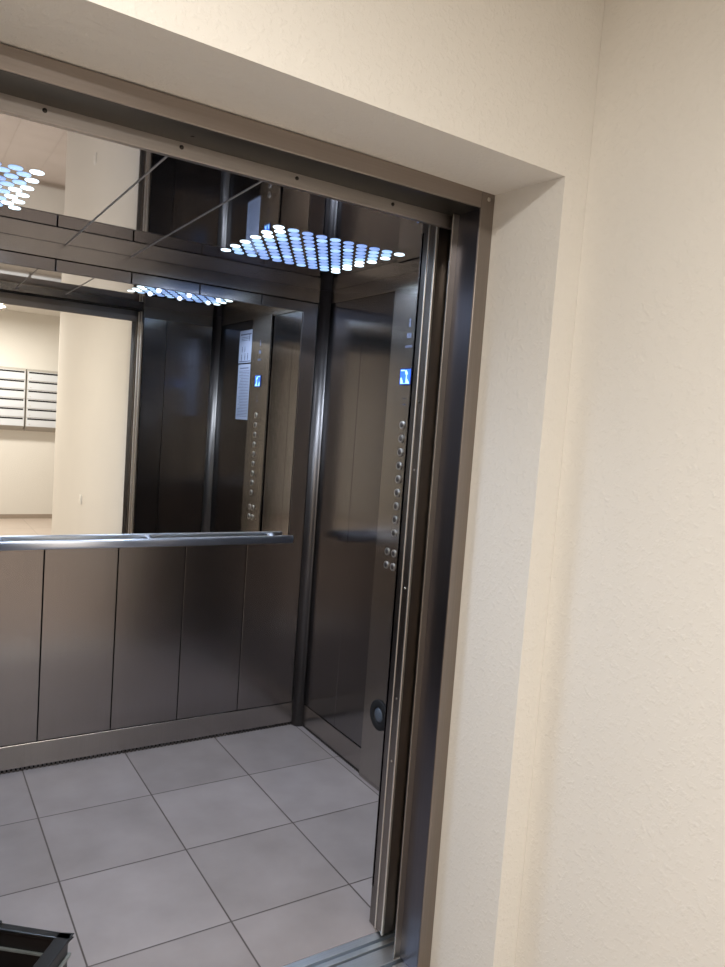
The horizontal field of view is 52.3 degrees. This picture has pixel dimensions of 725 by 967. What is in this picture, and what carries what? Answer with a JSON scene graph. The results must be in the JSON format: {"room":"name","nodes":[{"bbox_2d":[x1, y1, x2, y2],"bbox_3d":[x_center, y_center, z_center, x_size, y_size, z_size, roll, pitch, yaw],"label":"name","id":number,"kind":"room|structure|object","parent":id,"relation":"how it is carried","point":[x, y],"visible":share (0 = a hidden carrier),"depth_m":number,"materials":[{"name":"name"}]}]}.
{"room":"elevator lobby","nodes":[
{"label":"elevator lobby","id":0,"kind":"room"},
{"bbox_2d":[0,249,318,772],"bbox_3d":[-1.161,0.120,3.106,2.196,2.150,0.050,1,5,-32],"label":"wall","id":1,"kind":"structure","parent":0,"point":[92,639],"depth_m":3.27,"materials":[{"name":"metal"}]},
{"bbox_2d":[0,702,292,774],"bbox_3d":[-1.224,1.134,3.167,2.050,0.116,0.017,1,5,-32],"label":"baseboard","id":2,"kind":"structure","parent":1,"relation":"attached to","point":[21,755],"depth_m":3.30,"materials":[{"name":"metal"}]},
{"bbox_2d":[0,532,293,550],"bbox_3d":[-1.137,0.243,3.063,1.866,0.044,0.070,1,5,-32],"label":"handrail","id":3,"kind":"object","parent":1,"relation":"attached to","point":[148,541],"visible":1,"depth_m":3.15,"materials":[{"name":"silver metal"}]},
{"bbox_2d":[0,262,302,540],"bbox_3d":[-1.120,-0.298,3.057,1.882,1.087,0.012,1,5,-32],"label":"mirror","id":4,"kind":"object","parent":1,"relation":"attached to","point":[128,410],"visible":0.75,"depth_m":3.15,"materials":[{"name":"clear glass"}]},
{"bbox_2d":[0,233,418,303],"bbox_3d":[-0.698,-0.842,2.409,2.160,0.060,1.436,1,5,-32],"label":"trim","id":5,"kind":"structure","parent":1,"relation":"attached to","point":[8,242],"depth_m":3.14,"materials":[{"name":"metal"}]},
{"bbox_2d":[291,291,331,726],"bbox_3d":[-0.252,0.146,3.626,0.043,2.149,0.043,1,5,-32],"label":"trim","id":6,"kind":"structure","parent":1,"relation":"attached to","point":[324,315],"depth_m":3.61,"materials":[{"name":"metal"}]},
{"bbox_2d":[0,723,378,966],"bbox_3d":[-0.845,1.292,2.563,2.196,0.050,1.504,1,5,-32],"label":"floor","id":7,"kind":"structure","parent":0,"point":[253,848],"depth_m":2.57,"materials":[{"name":"tile"}]},
{"bbox_2d":[0,920,73,966],"bbox_3d":[-0.947,1.210,1.704,0.426,0.229,0.306,5,4,6],"label":"plastic crate","id":8,"kind":"object","parent":7,"relation":"on","point":[20,946],"visible":1,"depth_m":1.82,"materials":[{"name":"black plastic"}]},
{"bbox_2d":[0,113,422,290],"bbox_3d":[-0.697,-0.882,2.409,2.196,0.022,1.464,1,5,-32],"label":"ceiling","id":9,"kind":"structure","parent":0,"point":[93,193],"depth_m":2.34,"materials":[{"name":"metal"}]},
{"bbox_2d":[0,163,43,209],"bbox_3d":[-1.225,-0.887,2.102,0.522,0.008,0.501,1,5,-32],"label":"recessed light","id":10,"kind":"object","parent":9,"relation":"in","point":[13,167],"visible":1,"depth_m":2.15,"materials":[{"name":"white plastic"}]},
{"bbox_2d":[221,226,403,272],"bbox_3d":[-0.194,-0.863,2.755,0.522,0.008,0.501,1,5,-32],"label":"recessed light","id":11,"kind":"object","parent":9,"relation":"in","point":[261,251],"visible":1,"depth_m":2.72,"materials":[{"name":"white plastic"}]},
{"bbox_2d":[0,0,604,966],"bbox_3d":[-1.340,0.020,0.882,4.380,2.710,0.358,1,5,-32],"label":"wall","id":12,"kind":"structure","parent":0,"point":[497,98],"depth_m":1.72,"materials":[{"name":"beige paint"}]},
{"bbox_2d":[0,43,490,229],"bbox_3d":[-0.221,-0.732,1.638,1.229,0.078,0.127,1,5,-32],"label":"trim","id":13,"kind":"structure","parent":12,"relation":"attached to","point":[34,87],"depth_m":1.56,"materials":[{"name":"metal"}]},
{"bbox_2d":[335,944,407,966],"bbox_3d":[-0.369,1.384,1.822,1.460,0.052,0.129,1,5,-32],"label":"trim","id":14,"kind":"structure","parent":12,"relation":"attached to","point":[383,957],"depth_m":2.11,"materials":[{"name":"metal"}]},
{"bbox_2d":[393,191,494,966],"bbox_3d":[0.209,0.307,2.035,0.066,2.144,0.118,1,5,-32],"label":"trim","id":15,"kind":"structure","parent":12,"relation":"attached to","point":[471,232],"depth_m":2.01,"materials":[{"name":"metal"}]},
{"bbox_2d":[304,292,394,746],"bbox_3d":[0.155,0.219,3.066,0.050,2.150,1.456,1,5,-32],"label":"wall","id":16,"kind":"structure","parent":0,"point":[360,334],"depth_m":3.37,"materials":[{"name":"metal"}]},
{"bbox_2d":[302,704,360,772],"bbox_3d":[0.072,1.232,3.120,0.017,0.116,1.380,1,5,-32],"label":"baseboard","id":17,"kind":"structure","parent":16,"relation":"attached to","point":[349,751],"depth_m":3.44,"materials":[{"name":"metal"}]},
{"bbox_2d":[359,284,417,790],"bbox_3d":[0.127,0.245,3.040,0.023,2.096,0.252,1,5,-32],"label":"control panel","id":18,"kind":"object","parent":16,"relation":"attached to","point":[405,302],"visible":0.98,"depth_m":3.07,"materials":[{"name":"metal"}]},
{"bbox_2d":[370,699,385,730],"bbox_3d":[0.067,0.972,3.098,0.009,0.128,0.128,1,5,-32],"label":"grille","id":19,"kind":"object","parent":18,"relation":"attached to","point":[377,706],"depth_m":3.10,"materials":[{"name":"black plastic"}]},
{"bbox_2d":[374,708,381,722],"bbox_3d":[0.067,0.972,3.097,0.011,0.060,0.060,1,5,-32],"label":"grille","id":20,"kind":"object","parent":18,"relation":"attached to","point":[377,711],"depth_m":3.09,"materials":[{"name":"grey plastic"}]},
{"bbox_2d":[369,223,430,928],"bbox_3d":[-0.381,0.264,1.868,2.235,2.170,0.042,1,5,-32],"label":"wall","id":21,"kind":"structure","parent":0,"point":[426,227],"depth_m":2.17,"materials":[{"name":"metal"}]},
{"bbox_2d":[282,930,394,966],"bbox_3d":[-0.423,1.373,1.908,1.460,0.052,0.058,1,5,-32],"label":"trim","id":22,"kind":"structure","parent":21,"relation":"attached to","point":[349,951],"depth_m":2.14,"materials":[{"name":"metal"}]},
{"bbox_2d":[376,225,450,935],"bbox_3d":[0.383,0.303,2.303,0.616,2.115,0.040,1,5,-32],"label":"door","id":23,"kind":"structure","parent":21,"relation":"in","point":[440,238],"depth_m":2.13,"materials":[{"name":"metal"}]},
{"bbox_2d":[514,0,724,966],"bbox_3d":[1.337,0.237,0.599,0.150,2.710,3.000,1,5,-32],"label":"wall","id":24,"kind":"structure","parent":0,"point":[624,859],"depth_m":1.61,"materials":[{"name":"beige paint"}]}
]}

